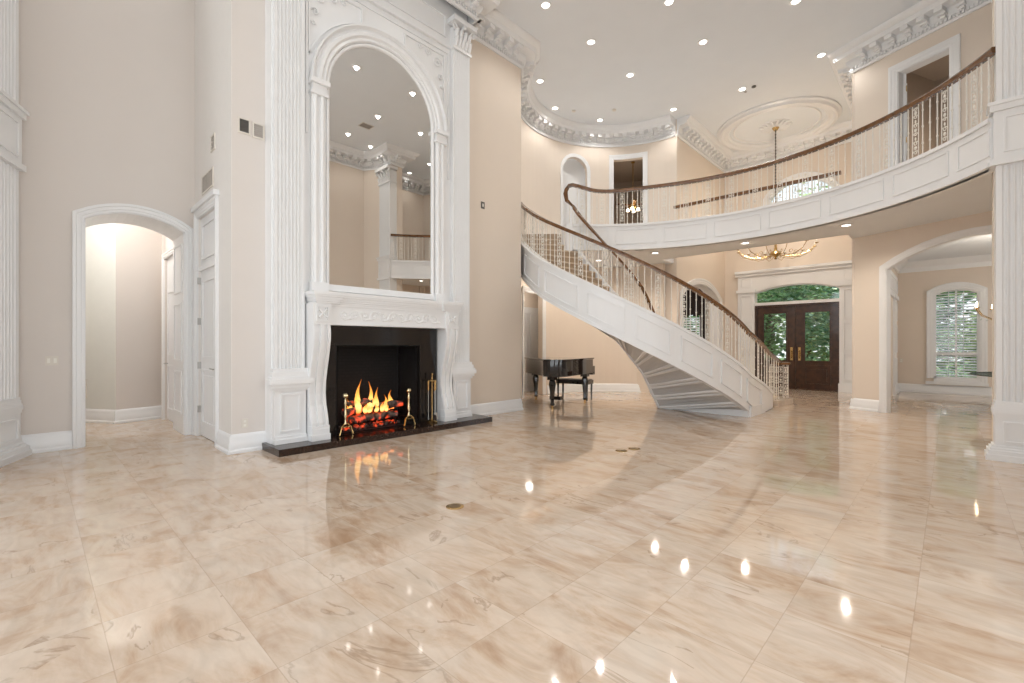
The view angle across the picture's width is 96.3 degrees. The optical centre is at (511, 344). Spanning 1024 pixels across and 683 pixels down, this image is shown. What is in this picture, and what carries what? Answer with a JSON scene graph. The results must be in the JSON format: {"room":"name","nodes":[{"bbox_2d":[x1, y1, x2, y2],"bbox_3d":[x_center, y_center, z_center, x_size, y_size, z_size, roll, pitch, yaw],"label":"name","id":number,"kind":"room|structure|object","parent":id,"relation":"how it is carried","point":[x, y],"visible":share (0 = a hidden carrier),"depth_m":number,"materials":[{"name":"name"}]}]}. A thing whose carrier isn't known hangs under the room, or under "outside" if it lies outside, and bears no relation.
{"room":"mansion living room","nodes":[
{"label":"mansion living room","id":0,"kind":"room"},
{"bbox_2d":[19,0,19,396],"bbox_3d":[-5.719,-2.425,4.677,0.200,7.550,2.080,0,0,-25],"label":"wall","id":1,"kind":"structure","parent":0,"point":[19,0],"depth_m":5.64,"materials":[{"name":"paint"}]},
{"bbox_2d":[85,223,115,409],"bbox_3d":[-7.718,-0.750,8.156,1.893,4.200,0.100,0,0,14],"label":"wall","id":2,"kind":"structure","parent":0,"point":[100,240],"depth_m":7.96,"materials":[{"name":"paint"}]},
{"bbox_2d":[85,405,161,423],"bbox_3d":[-7.369,1.232,8.067,1.954,0.235,0.615,0,0,-7],"label":"baseboard","id":3,"kind":"structure","parent":2,"relation":"attached to","point":[105,416],"depth_m":7.99,"materials":[{"name":"white paint"}]},
{"bbox_2d":[20,0,194,434],"bbox_3d":[-5.665,-2.425,6.629,0.750,7.550,1.960,0,0,44],"label":"wall","id":4,"kind":"structure","parent":0,"point":[107,87],"depth_m":6.05,"materials":[{"name":"paint"}]},
{"bbox_2d":[21,430,71,453],"bbox_3d":[-5.635,1.232,4.842,0.419,0.235,2.286,0,0,-15],"label":"baseboard","id":5,"kind":"structure","parent":4,"relation":"attached to","point":[62,440],"depth_m":5.82,"materials":[{"name":"white paint"}]},
{"bbox_2d":[45,356,58,365],"bbox_3d":[-5.876,0.200,5.856,0.013,0.120,0.120,0,0,44],"label":"light switch","id":6,"kind":"object","parent":4,"relation":"attached to","point":[49,360],"visible":1,"depth_m":5.85,"materials":[{"name":"white plastic"}]},
{"bbox_2d":[72,203,193,448],"bbox_3d":[-5.273,-0.308,6.460,0.050,3.315,1.332,0,0,44],"label":"trim","id":7,"kind":"structure","parent":4,"relation":"attached to","point":[78,215],"depth_m":6.04,"materials":[{"name":"white paint"}]},
{"bbox_2d":[84,213,184,446],"bbox_3d":[-5.562,-0.252,6.737,0.750,3.204,1.106,0,0,44],"label":"trim","id":8,"kind":"structure","parent":4,"relation":"attached to","point":[177,236],"depth_m":6.96,"materials":[{"name":"white paint"}]},
{"bbox_2d":[116,223,161,409],"bbox_3d":[-7.025,-0.750,7.956,3.050,4.200,2.600,0,0,44],"label":"wall","id":9,"kind":"structure","parent":0,"point":[138,249],"depth_m":8.17,"materials":[{"name":"paint"}]},
{"bbox_2d":[162,235,172,419],"bbox_3d":[-5.995,-0.750,8.092,1.750,4.200,0.100,0,0,44],"label":"wall","id":10,"kind":"structure","parent":0,"point":[167,243],"depth_m":8.29,"materials":[{"name":"paint"}]},
{"bbox_2d":[162,247,172,419],"bbox_3d":[-5.952,-0.145,7.957,1.120,2.990,0.035,0,0,44],"label":"trim","id":11,"kind":"structure","parent":10,"relation":"attached to","point":[169,252],"depth_m":8.29,"materials":[{"name":"white paint"}]},
{"bbox_2d":[163,256,172,421],"bbox_3d":[-5.920,-0.105,7.975,0.920,2.890,0.126,0,0,44],"label":"door","id":12,"kind":"structure","parent":10,"relation":"in","point":[169,363],"depth_m":8.10,"materials":[{"name":"white paint"}]},
{"bbox_2d":[195,0,231,435],"bbox_3d":[-4.053,-2.425,6.444,1.837,7.550,0.300,0,0,44],"label":"wall","id":13,"kind":"structure","parent":0,"point":[213,18],"depth_m":6.06,"materials":[{"name":"white paint"}]},
{"bbox_2d":[191,189,218,445],"bbox_3d":[-4.338,-0.350,6.461,1.240,3.400,0.070,0,0,44],"label":"trim","id":14,"kind":"structure","parent":13,"relation":"attached to","point":[210,201],"depth_m":6.24,"materials":[{"name":"white paint"}]},
{"bbox_2d":[197,210,213,441],"bbox_3d":[-4.303,-0.265,6.506,0.972,3.210,0.136,0,0,44],"label":"door","id":15,"kind":"structure","parent":13,"relation":"in","point":[206,281],"depth_m":6.55,"materials":[{"name":"white paint"}]},
{"bbox_2d":[201,166,213,195],"bbox_3d":[-4.283,-2.300,6.447,0.600,0.260,0.014,0,0,44],"label":"air vent","id":16,"kind":"object","parent":13,"relation":"in","point":[207,180],"visible":1,"depth_m":6.43,"materials":[{"name":"beige metal"}]},
{"bbox_2d":[210,132,214,152],"bbox_3d":[-4.080,-2.760,6.253,0.200,0.220,0.014,0,0,44],"label":"wall speaker","id":17,"kind":"object","parent":13,"relation":"attached to","point":[212,137],"visible":1,"depth_m":6.25},
{"bbox_2d":[215,429,265,454],"bbox_3d":[-3.542,1.232,5.984,0.570,0.235,0.440,0,0,44],"label":"baseboard","id":18,"kind":"structure","parent":13,"relation":"attached to","point":[229,444],"depth_m":5.81,"materials":[{"name":"white paint"}]},
{"bbox_2d":[232,0,264,434],"bbox_3d":[-3.455,-2.425,5.952,0.300,7.550,0.406,0,0,44],"label":"wall","id":19,"kind":"structure","parent":0,"point":[248,16],"depth_m":5.84,"materials":[{"name":"paint"}]},
{"bbox_2d":[238,116,250,135],"bbox_3d":[-3.386,-2.770,5.797,0.014,0.200,0.145,0,0,44],"label":"air vent","id":20,"kind":"object","parent":19,"relation":"in","point":[244,125],"visible":1,"depth_m":5.80,"materials":[{"name":"metal"}]},
{"bbox_2d":[252,121,264,140],"bbox_3d":[-3.272,-2.760,5.916,0.014,0.200,0.145,0,0,44],"label":"air vent","id":21,"kind":"object","parent":19,"relation":"in","point":[258,130],"visible":1,"depth_m":5.91,"materials":[{"name":"beige metal"}]},
{"bbox_2d":[265,0,466,443],"bbox_3d":[-2.171,-2.425,7.246,0.650,7.550,3.280,0,0,44],"label":"wall","id":22,"kind":"structure","parent":0,"point":[330,13],"depth_m":6.41,"materials":[{"name":"white paint"}]},
{"bbox_2d":[308,24,448,301],"bbox_3d":[-1.906,-2.709,6.959,0.130,4.018,2.306,0,0,44],"label":"trim","id":23,"kind":"structure","parent":22,"relation":"attached to","point":[343,36],"depth_m":6.42,"materials":[{"name":"white paint"}]},
{"bbox_2d":[305,0,451,179],"bbox_3d":[-1.911,-4.250,7.012,0.050,2.800,2.500,0,0,44],"label":"trim","id":24,"kind":"structure","parent":22,"relation":"attached to","point":[308,49],"depth_m":7.21,"materials":[{"name":"white paint"}]},
{"bbox_2d":[326,43,433,299],"bbox_3d":[-1.935,-2.624,6.986,0.050,3.748,1.836,0,0,44],"label":"arched mirror","id":25,"kind":"object","parent":22,"relation":"attached to","point":[380,122],"visible":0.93,"depth_m":6.91,"materials":[{"name":"clear glass"}]},
{"bbox_2d":[445,0,539,78],"bbox_3d":[-1.289,-5.970,7.611,1.020,0.460,5.906,0,0,44],"label":"trim","id":26,"kind":"structure","parent":22,"relation":"attached to","point":[496,32],"depth_m":8.81,"materials":[{"name":"white paint"}]},
{"bbox_2d":[470,39,520,404],"bbox_3d":[-0.435,-2.425,8.983,0.120,7.550,1.670,0,0,44],"label":"wall","id":27,"kind":"structure","parent":0,"point":[495,82],"depth_m":8.99,"materials":[{"name":"paint"}]},
{"bbox_2d":[471,399,522,415],"bbox_3d":[-0.367,1.232,9.061,0.230,0.235,1.876,0,0,44],"label":"baseboard","id":28,"kind":"structure","parent":27,"relation":"attached to","point":[491,408],"depth_m":9.00,"materials":[{"name":"white paint"}]},
{"bbox_2d":[0,388,1023,682],"bbox_3d":[2.106,1.500,6.909,18.500,0.300,22.900,0,0,44],"label":"floor","id":29,"kind":"structure","parent":0,"point":[815,538],"depth_m":3.01,"materials":[{"name":"stone"}]},
{"bbox_2d":[0,0,31,467],"bbox_3d":[-5.747,-2.175,5.172,0.170,7.050,1.041,0,0,-25],"label":"fluted pilaster","id":30,"kind":"object","parent":29,"relation":"on","point":[12,449],"visible":1,"depth_m":5.34,"materials":[{"name":"white paint"}]},
{"bbox_2d":[262,414,491,456],"bbox_3d":[-1.801,1.306,7.011,0.630,0.088,3.550,0,0,44],"label":"hearth slab","id":31,"kind":"object","parent":29,"relation":"on","point":[336,441],"visible":0.86,"depth_m":6.46,"materials":[{"name":"brown stone"}]},
{"bbox_2d":[265,0,313,444],"bbox_3d":[-2.855,-2.170,5.915,0.200,6.860,0.569,0,0,44],"label":"fluted pilaster","id":32,"kind":"object","parent":31,"relation":"on","point":[289,379],"visible":1,"depth_m":5.91,"materials":[{"name":"white paint"}]},
{"bbox_2d":[338,393,353,435],"bbox_3d":[-2.450,0.964,6.531,0.414,0.584,0.227,0,0,44],"label":"andiron","id":33,"kind":"object","parent":31,"relation":"on","point":[345,395],"visible":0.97,"depth_m":6.41,"materials":[{"name":"gold metal"}]},
{"bbox_2d":[326,325,436,435],"bbox_3d":[-2.180,0.505,7.172,0.700,1.570,1.960,0,0,44],"label":"fireplace","id":34,"kind":"object","parent":31,"relation":"on","point":[364,361],"depth_m":7.39,"materials":[{"name":"black metal"}]},
{"bbox_2d":[338,419,399,430],"bbox_3d":[-2.199,1.230,7.075,0.346,0.086,0.923,0,0,44],"label":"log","id":35,"kind":"object","parent":34,"relation":"in","point":[380,423],"visible":0.87,"depth_m":6.99,"materials":[{"name":"brown wood"}]},
{"bbox_2d":[347,411,397,423],"bbox_3d":[-2.118,1.103,7.016,0.125,0.143,0.833,0,0,41],"label":"log","id":36,"kind":"object","parent":34,"relation":"on","point":[380,415],"visible":0.92,"depth_m":6.96,"materials":[{"name":"wood"}]},
{"bbox_2d":[341,404,366,415],"bbox_3d":[-2.297,0.974,6.960,0.115,0.144,0.636,0,0,31],"label":"log","id":37,"kind":"object","parent":36,"relation":"on","point":[350,411],"visible":0.47,"depth_m":6.76,"materials":[{"name":"wood"}]},
{"bbox_2d":[346,398,372,406],"bbox_3d":[-2.307,0.868,6.920,0.413,0.119,0.095,0,0,-31],"label":"log","id":38,"kind":"object","parent":37,"relation":"on","point":[363,401],"visible":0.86,"depth_m":6.91,"materials":[{"name":"black wood"}]},
{"bbox_2d":[371,400,402,411],"bbox_3d":[-2.006,0.954,7.220,0.601,0.154,0.125,0,0,-34],"label":"log","id":39,"kind":"object","parent":37,"relation":"on","point":[392,403],"visible":0.64,"depth_m":7.24,"materials":[{"name":"black wood"}]},
{"bbox_2d":[349,393,393,413],"bbox_3d":[-2.143,0.775,7.022,0.249,0.512,0.855,0,0,44],"label":"fire","id":40,"kind":"object","parent":36,"relation":"on","point":[370,405],"visible":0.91,"depth_m":6.97,"materials":[{"name":"yellow"}]},
{"bbox_2d":[305,290,463,441],"bbox_3d":[-1.802,0.278,6.901,0.360,1.965,2.490,0,0,44],"label":"fireplace mantel","id":41,"kind":"object","parent":31,"relation":"on","point":[323,309],"visible":0.96,"depth_m":6.47,"materials":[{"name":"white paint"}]},
{"bbox_2d":[305,290,463,311],"bbox_3d":[-1.802,-0.627,6.901,0.360,0.155,2.490,0,0,44],"label":"shelf","id":42,"kind":"object","parent":41,"relation":"attached to","point":[314,297],"depth_m":6.59,"materials":[{"name":"white paint"}]},
{"bbox_2d":[396,388,415,425],"bbox_3d":[-1.731,0.964,7.283,0.414,0.584,0.227,0,0,44],"label":"andiron","id":43,"kind":"object","parent":31,"relation":"on","point":[408,390],"visible":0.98,"depth_m":7.16,"materials":[{"name":"gold metal"}]},
{"bbox_2d":[427,373,437,422],"bbox_3d":[-1.302,0.856,7.468,0.180,0.810,0.180,0,0,44],"label":"stand","id":44,"kind":"object","parent":31,"relation":"on","point":[432,380],"visible":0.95,"depth_m":7.46,"materials":[{"name":"gold metal"}]},
{"bbox_2d":[447,14,476,417],"bbox_3d":[-0.865,-2.170,7.997,0.200,6.860,0.569,0,0,44],"label":"fluted pilaster","id":45,"kind":"object","parent":31,"relation":"on","point":[462,32],"visible":0.98,"depth_m":8.00,"materials":[{"name":"white paint"}]},
{"bbox_2d":[446,503,463,509],"bbox_3d":[-0.476,1.346,3.830,0.150,0.008,0.150,0,0,44],"label":"floor outlet","id":46,"kind":"object","parent":29,"relation":"on","point":[454,506],"visible":1,"depth_m":3.81,"materials":[{"name":"gold metal"}]},
{"bbox_2d":[524,357,594,409],"bbox_3d":[0.806,0.823,10.381,1.601,1.055,1.866,0,0,30],"label":"grand piano","id":47,"kind":"object","parent":29,"relation":"on","point":[551,368],"visible":1,"depth_m":9.93,"materials":[{"name":"black paint"}]},
{"bbox_2d":[556,378,593,400],"bbox_3d":[1.551,1.095,11.352,0.840,0.510,0.380,0,0,30],"label":"piano bench","id":48,"kind":"object","parent":29,"relation":"on","point":[563,381],"visible":0.68,"depth_m":11.26,"materials":[{"name":"black paint"}]},
{"bbox_2d":[556,378,593,381],"bbox_3d":[1.551,0.865,11.352,0.840,0.050,0.380,0,0,30],"label":"seat cushion","id":49,"kind":"object","parent":48,"relation":"on","point":[560,379],"depth_m":11.24,"materials":[{"name":"black leather"}]},
{"bbox_2d":[521,233,793,416],"bbox_3d":[3.532,-0.626,9.944,6.403,4.021,3.610,0,0,-16],"label":"curved staircase","id":50,"kind":"structure","parent":29,"relation":"on","point":[680,369],"depth_m":8.45,"materials":[{"name":"white paint"}]},
{"bbox_2d":[566,198,654,312],"bbox_3d":[3.331,-1.071,10.589,3.992,4.527,1.423,0,0,-22],"label":"stair railing","id":51,"kind":"object","parent":50,"relation":"on","point":[647,300],"visible":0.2,"depth_m":9.75,"materials":[{"name":"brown wood"}]},
{"bbox_2d":[521,202,790,399],"bbox_3d":[3.454,-1.008,9.378,6.380,4.476,2.672,0,0,-6],"label":"stair railing","id":52,"kind":"object","parent":50,"relation":"on","point":[753,338],"visible":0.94,"depth_m":8.40,"materials":[{"name":"brown wood"}]},
{"bbox_2d":[969,372,991,376],"bbox_3d":[10.402,0.974,9.079,1.922,0.753,2.722,0,0,44],"label":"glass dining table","id":53,"kind":"object","parent":29,"relation":"on","point":[987,374],"visible":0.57,"depth_m":9.59,"materials":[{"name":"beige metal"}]},
{"bbox_2d":[984,0,1023,463],"bbox_3d":[5.988,-2.175,5.226,0.863,7.050,0.370,0,0,44],"label":"fluted pilaster","id":54,"kind":"object","parent":29,"relation":"on","point":[1007,108],"visible":0.99,"depth_m":5.34,"materials":[{"name":"white paint"}]},
{"bbox_2d":[524,292,537,307],"bbox_3d":[0.521,-0.200,12.778,1.100,3.100,2.500,0,0,44],"label":"wall","id":55,"kind":"structure","parent":0,"point":[530,300],"depth_m":13.45,"materials":[{"name":"paint"}]},
{"bbox_2d":[524,307,537,391],"bbox_3d":[0.517,0.125,13.419,0.128,2.450,1.120,0,0,44],"label":"door","id":56,"kind":"structure","parent":55,"relation":"in","point":[530,314],"depth_m":13.45,"materials":[{"name":"white paint"}]},
{"bbox_2d":[521,119,678,397],"bbox_3d":[1.796,-2.425,12.152,5.377,7.550,2.138,0,0,-32],"label":"wall","id":57,"kind":"structure","parent":0,"point":[567,335],"depth_m":12.91,"materials":[{"name":"paint"}]},
{"bbox_2d":[522,286,545,397],"bbox_3d":[0.567,-0.080,12.149,0.105,2.860,1.170,0,0,34],"label":"trim","id":58,"kind":"structure","parent":57,"relation":"attached to","point":[524,288],"depth_m":12.54,"materials":[{"name":"white paint"}]},
{"bbox_2d":[563,159,584,224],"bbox_3d":[1.750,-4.400,13.311,0.913,2.100,0.382,0,0,-19],"label":"wall niche","id":59,"kind":"object","parent":57,"relation":"in","point":[573,170],"visible":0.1,"depth_m":13.49,"materials":[{"name":"white paint"}]},
{"bbox_2d":[560,153,589,225],"bbox_3d":[1.815,-4.401,13.137,0.952,2.181,0.073,0,0,-20],"label":"trim","id":60,"kind":"structure","parent":57,"relation":"attached to","point":[566,157],"depth_m":13.10,"materials":[{"name":"white paint"}]},
{"bbox_2d":[547,383,640,393],"bbox_3d":[2.718,1.232,12.970,3.506,0.235,0.710,0,0,1],"label":"baseboard","id":61,"kind":"structure","parent":57,"relation":"attached to","point":[596,387],"depth_m":13.22,"materials":[{"name":"white paint"}]},
{"bbox_2d":[521,61,675,147],"bbox_3d":[1.851,-5.970,12.035,5.084,0.460,2.096,0,0,-32],"label":"trim","id":62,"kind":"structure","parent":57,"relation":"attached to","point":[534,114],"depth_m":12.76,"materials":[{"name":"white paint"}]},
{"bbox_2d":[609,151,647,223],"bbox_3d":[3.343,-4.050,13.193,1.075,2.900,0.091,0,0,15],"label":"trim","id":63,"kind":"structure","parent":57,"relation":"attached to","point":[644,155],"depth_m":13.21,"materials":[{"name":"white paint"}]},
{"bbox_2d":[614,159,642,223],"bbox_3d":[3.715,-4.225,15.052,2.588,3.450,3.100,0,0,15],"label":"doorway","id":64,"kind":"structure","parent":0,"point":[622,171],"depth_m":16.34,"materials":[{"name":"brown paint"}]},
{"bbox_2d":[616,199,641,212],"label":"chandelier","id":65,"kind":"object","parent":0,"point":[634,202],"depth_m":14.57,"materials":[{"name":"gold metal"}]},
{"bbox_2d":[637,263,664,392],"bbox_3d":[4.519,-0.525,15.805,3.900,3.750,5.100,0,0,44],"label":"wall","id":66,"kind":"structure","parent":0,"point":[641,382],"depth_m":12.90,"materials":[{"name":"paint"}]},
{"bbox_2d":[688,286,708,340],"bbox_3d":[6.408,-0.525,17.493,4.100,3.750,0.150,0,0,44],"label":"wall","id":67,"kind":"structure","parent":0,"point":[707,302],"depth_m":16.73,"materials":[{"name":"paint"}]},
{"bbox_2d":[683,315,699,335],"bbox_3d":[6.727,-0.550,17.153,0.730,2.600,0.160,0,0,44],"label":"window","id":68,"kind":"structure","parent":67,"relation":"in","point":[699,315],"depth_m":17.06,"materials":[{"name":"glass"}]},
{"bbox_2d":[683,289,701,316],"bbox_3d":[6.646,-1.551,17.058,0.845,0.998,0.050,0,0,44],"label":"window valance","id":69,"kind":"object","parent":67,"relation":"attached to","point":[693,295],"visible":0.46,"depth_m":16.98,"materials":[{"name":"fabric"}]},
{"bbox_2d":[700,291,704,338],"bbox_3d":[6.976,-0.375,16.742,0.198,3.350,0.050,0,0,44],"label":"panel","id":70,"kind":"object","parent":67,"relation":"hanging from","point":[702,319],"visible":0.24,"depth_m":16.73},
{"bbox_2d":[679,139,724,350],"bbox_3d":[5.719,-2.425,14.057,0.250,7.550,3.770,0,0,44],"label":"wall","id":71,"kind":"structure","parent":0,"point":[710,267],"depth_m":13.85,"materials":[{"name":"paint"}]},
{"bbox_2d":[680,278,721,348],"bbox_3d":[5.689,-0.330,14.004,0.320,3.360,3.170,0,0,44],"label":"trim","id":72,"kind":"structure","parent":71,"relation":"attached to","point":[707,287],"depth_m":14.95,"materials":[{"name":"white paint"}]},
{"bbox_2d":[495,0,921,159],"bbox_3d":[2.140,-6.350,6.945,18.500,0.300,23.000,0,0,44],"label":"ceiling","id":73,"kind":"structure","parent":0,"point":[772,46],"depth_m":9.85,"materials":[{"name":"paint"}]},
{"bbox_2d":[540,0,551,9],"bbox_3d":[0.615,-6.194,8.360,0.221,0.012,0.221,0,0,44],"label":"recessed light","id":74,"kind":"object","parent":73,"relation":"in","point":[545,5],"visible":1,"depth_m":8.36,"materials":[{"name":"white paint"}]},
{"bbox_2d":[717,96,841,150],"bbox_3d":[7.442,-6.146,12.944,3.040,0.131,3.040,0,0,44],"label":"ceiling medallion","id":75,"kind":"object","parent":73,"relation":"attached to","point":[833,109],"visible":0.99,"depth_m":12.55,"materials":[{"name":"white paint"}]},
{"bbox_2d":[737,239,818,261],"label":"chandelier","id":76,"kind":"object","parent":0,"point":[775,253],"depth_m":12.87,"materials":[{"name":"gold metal"}]},
{"bbox_2d":[584,172,991,267],"bbox_3d":[4.793,-2.425,9.297,10.228,0.350,4.366,0,0,44],"label":"balcony underside","id":77,"kind":"structure","parent":0,"point":[975,196],"depth_m":8.42,"materials":[{"name":"paint"}]},
{"bbox_2d":[674,170,840,219],"bbox_3d":[5.404,-3.067,10.492,3.480,0.934,0.092,0,0,43],"label":"balcony railing","id":78,"kind":"object","parent":77,"relation":"on","point":[826,175],"visible":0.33,"depth_m":10.25,"materials":[{"name":"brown wood"}]},
{"bbox_2d":[725,142,851,360],"bbox_3d":[8.626,-2.425,14.060,3.950,7.550,0.250,0,0,44],"label":"wall","id":79,"kind":"structure","parent":0,"point":[837,248],"depth_m":14.10,"materials":[{"name":"paint"}]},
{"bbox_2d":[757,306,795,387],"bbox_3d":[8.255,0.065,14.344,1.061,2.530,0.132,0,0,44],"label":"door","id":80,"kind":"structure","parent":79,"relation":"in","point":[790,311],"depth_m":14.13,"materials":[{"name":"brown wood"}]},
{"bbox_2d":[735,260,851,392],"bbox_3d":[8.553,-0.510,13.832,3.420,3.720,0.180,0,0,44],"label":"trim","id":81,"kind":"structure","parent":79,"relation":"attached to","point":[839,274],"depth_m":13.41,"materials":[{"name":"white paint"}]},
{"bbox_2d":[755,283,838,305],"bbox_3d":[8.652,-1.555,13.986,2.230,0.610,0.220,0,0,44],"label":"window","id":82,"kind":"structure","parent":79,"relation":"in","point":[835,299],"depth_m":13.89,"materials":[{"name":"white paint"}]},
{"bbox_2d":[763,172,839,205],"bbox_3d":[8.667,-4.180,13.813,2.010,2.001,0.050,0,0,44],"label":"trim","id":83,"kind":"structure","parent":79,"relation":"attached to","point":[795,176],"depth_m":13.83,"materials":[{"name":"white paint"}]},
{"bbox_2d":[769,177,833,203],"bbox_3d":[8.753,-4.180,13.904,1.750,1.740,0.200,0,0,44],"label":"window","id":84,"kind":"structure","parent":79,"relation":"in","point":[826,182],"depth_m":14.11,"materials":[{"name":"clear glass"}]},
{"bbox_2d":[796,304,836,390],"bbox_3d":[9.028,0.065,13.606,1.061,2.530,0.132,0,0,44],"label":"door","id":85,"kind":"structure","parent":79,"relation":"in","point":[819,375],"depth_m":13.61,"materials":[{"name":"brown wood"}]},
{"bbox_2d":[852,73,854,398],"bbox_3d":[8.706,-2.425,11.031,0.350,7.550,4.020,0,0,44],"label":"wall","id":86,"kind":"structure","parent":0,"point":[853,74],"depth_m":9.68,"materials":[{"name":"paint"}]},
{"bbox_2d":[849,398,878,411],"bbox_3d":[8.617,1.232,10.883,0.526,0.235,4.156,0,0,44],"label":"baseboard","id":87,"kind":"object","parent":86,"relation":"attached to","point":[856,403],"visible":0.64,"depth_m":9.45,"materials":[{"name":"white paint"}]},
{"bbox_2d":[891,268,897,396],"bbox_3d":[9.358,-0.525,11.424,0.050,3.750,5.550,0,0,44],"label":"wall","id":88,"kind":"structure","parent":0,"point":[894,271],"depth_m":12.13,"materials":[{"name":"paint"}]},
{"bbox_2d":[891,270,898,395],"bbox_3d":[9.284,-0.250,11.253,0.080,3.200,4.100,0,0,44],"label":"trim","id":89,"kind":"structure","parent":88,"relation":"attached to","point":[894,280],"depth_m":12.21,"materials":[{"name":"white paint"}]},
{"bbox_2d":[894,254,991,273],"bbox_3d":[10.681,-2.230,9.089,5.090,0.280,7.100,0,0,44],"label":"trim","id":90,"kind":"structure","parent":88,"relation":"attached to","point":[978,260],"depth_m":12.62,"materials":[{"name":"white paint"}]},
{"bbox_2d":[855,3,991,399],"bbox_3d":[8.024,-2.425,7.888,0.120,7.550,4.000,0,0,-22],"label":"wall","id":91,"kind":"structure","parent":0,"point":[975,29],"depth_m":9.24,"materials":[{"name":"paint"}]},
{"bbox_2d":[562,118,992,259],"bbox_3d":[4.513,-2.400,9.079,6.981,0.600,3.635,0,0,44],"label":"trim","id":92,"kind":"structure","parent":91,"relation":"attached to","point":[974,150],"depth_m":8.05,"materials":[{"name":"white paint"}]},
{"bbox_2d":[563,46,995,223],"bbox_3d":[4.110,-3.158,8.514,1.860,0.916,6.800,0,0,-43],"label":"balcony railing","id":93,"kind":"object","parent":92,"relation":"on","point":[990,53],"visible":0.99,"depth_m":7.62,"materials":[{"name":"brown wood"}]},
{"bbox_2d":[677,0,991,172],"bbox_3d":[1.927,-5.970,6.463,10.458,0.460,19.990,0,0,44],"label":"trim","id":94,"kind":"structure","parent":91,"relation":"attached to","point":[925,17],"depth_m":9.64,"materials":[{"name":"white paint"}]},
{"bbox_2d":[903,73,906,161],"bbox_3d":[7.922,-3.955,9.239,0.060,2.690,0.800,0,0,40],"label":"door","id":95,"kind":"structure","parent":91,"relation":"in","point":[904,75],"depth_m":8.96,"materials":[{"name":"white paint"}]},
{"bbox_2d":[888,33,960,167],"bbox_3d":[7.757,-4.035,8.599,0.250,2.870,1.100,0,0,-22],"label":"trim","id":96,"kind":"structure","parent":91,"relation":"attached to","point":[951,47],"depth_m":8.64,"materials":[{"name":"white paint"}]},
{"bbox_2d":[879,225,991,412],"bbox_3d":[8.012,-0.335,7.904,0.150,3.370,2.920,0,0,-22],"label":"trim","id":97,"kind":"structure","parent":91,"relation":"attached to","point":[885,269],"depth_m":9.13,"materials":[{"name":"white paint"}]},
{"bbox_2d":[906,55,948,158],"bbox_3d":[9.066,-4.225,8.480,2.100,3.450,3.100,0,0,-22],"label":"doorway","id":98,"kind":"structure","parent":0,"point":[920,81],"depth_m":9.98,"materials":[{"name":"brown paint"}]},
{"bbox_2d":[898,266,991,386],"bbox_3d":[13.205,-0.525,11.760,5.150,3.750,0.250,0,0,44],"label":"wall","id":99,"kind":"structure","parent":0,"point":[913,287],"depth_m":13.11,"materials":[{"name":"paint"}]},
{"bbox_2d":[897,383,991,395],"bbox_3d":[12.808,1.232,11.344,5.050,0.235,0.900,0,0,44],"label":"baseboard","id":100,"kind":"structure","parent":99,"relation":"attached to","point":[904,387],"depth_m":12.70,"materials":[{"name":"white paint"}]},
{"bbox_2d":[934,288,978,379],"bbox_3d":[12.253,-0.320,12.652,0.900,2.500,0.185,0,0,44],"label":"window","id":101,"kind":"structure","parent":99,"relation":"in","point":[948,354],"depth_m":12.59,"materials":[{"name":"glass"}]},
{"bbox_2d":[926,282,988,386],"bbox_3d":[12.148,-0.310,12.542,1.240,2.820,0.080,0,0,44],"label":"trim","id":102,"kind":"structure","parent":99,"relation":"attached to","point":[983,291],"depth_m":12.41,"materials":[{"name":"white paint"}]},
{"bbox_2d":[908,234,991,261],"bbox_3d":[10.701,-2.410,9.139,5.150,0.080,7.400,0,0,44],"label":"ceiling","id":103,"kind":"structure","parent":0,"point":[981,244],"depth_m":11.38,"materials":[{"name":"paint"}]},
{"bbox_2d":[992,0,993,440],"bbox_3d":[7.352,-2.425,5.756,1.920,7.550,2.282,0,0,44],"label":"wall column","id":104,"kind":"structure","parent":0,"point":[992,0],"depth_m":5.67,"materials":[{"name":"paint"}]},
{"label":"outside","id":105,"kind":"structure","parent":0,"visible":0},
{"bbox_2d":[779,358,976,376],"bbox_3d":[25.098,1.625,29.891,65.000,0.250,42.100,0,0,44],"label":"ground","id":106,"kind":"structure","parent":105,"point":[779,358],"depth_m":29.27,"materials":[{"name":"green plant"}]},
{"bbox_2d":[693,285,834,359],"bbox_3d":[9.819,-2.099,18.138,5.533,7.212,5.129,0,0,-30],"label":"leafy tree","id":107,"kind":"object","parent":106,"relation":"on","point":[770,336],"visible":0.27,"depth_m":17.56,"materials":[{"name":"green plant"}]},
{"bbox_2d":[761,285,962,370],"bbox_3d":[12.005,-1.353,16.356,6.267,5.721,4.393,0,0,5],"label":"leafy tree","id":108,"kind":"object","parent":106,"relation":"on","point":[823,317],"visible":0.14,"depth_m":16.55,"materials":[{"name":"green plant"}]},
{"bbox_2d":[758,182,976,360],"bbox_3d":[14.368,-3.427,20.485,11.077,9.864,9.394,0,0,41],"label":"leafy tree","id":109,"kind":"object","parent":106,"relation":"on","point":[805,194],"visible":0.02,"depth_m":19.82,"materials":[{"name":"green plant"}]},
{"bbox_2d":[812,186,976,376],"bbox_3d":[16.868,-3.844,19.826,8.968,10.696,10.221,0,0,8],"label":"leafy tree","id":110,"kind":"object","parent":106,"relation":"on","point":[837,290],"visible":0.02,"depth_m":18.64,"materials":[{"name":"green plant"}]},
{"bbox_2d":[936,291,975,357],"bbox_3d":[16.340,-2.455,18.139,6.153,7.927,5.583,0,0,23],"label":"leafy tree","id":111,"kind":"object","parent":106,"relation":"on","point":[953,291],"visible":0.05,"depth_m":17.59,"materials":[{"name":"green plant"}]},
{"bbox_2d":[936,307,976,377],"bbox_3d":[16.298,-0.322,15.630,5.600,3.672,4.257,0,0,5],"label":"leafy tree","id":112,"kind":"object","parent":106,"relation":"on","point":[961,307],"visible":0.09,"depth_m":15.85,"materials":[{"name":"green plant"}]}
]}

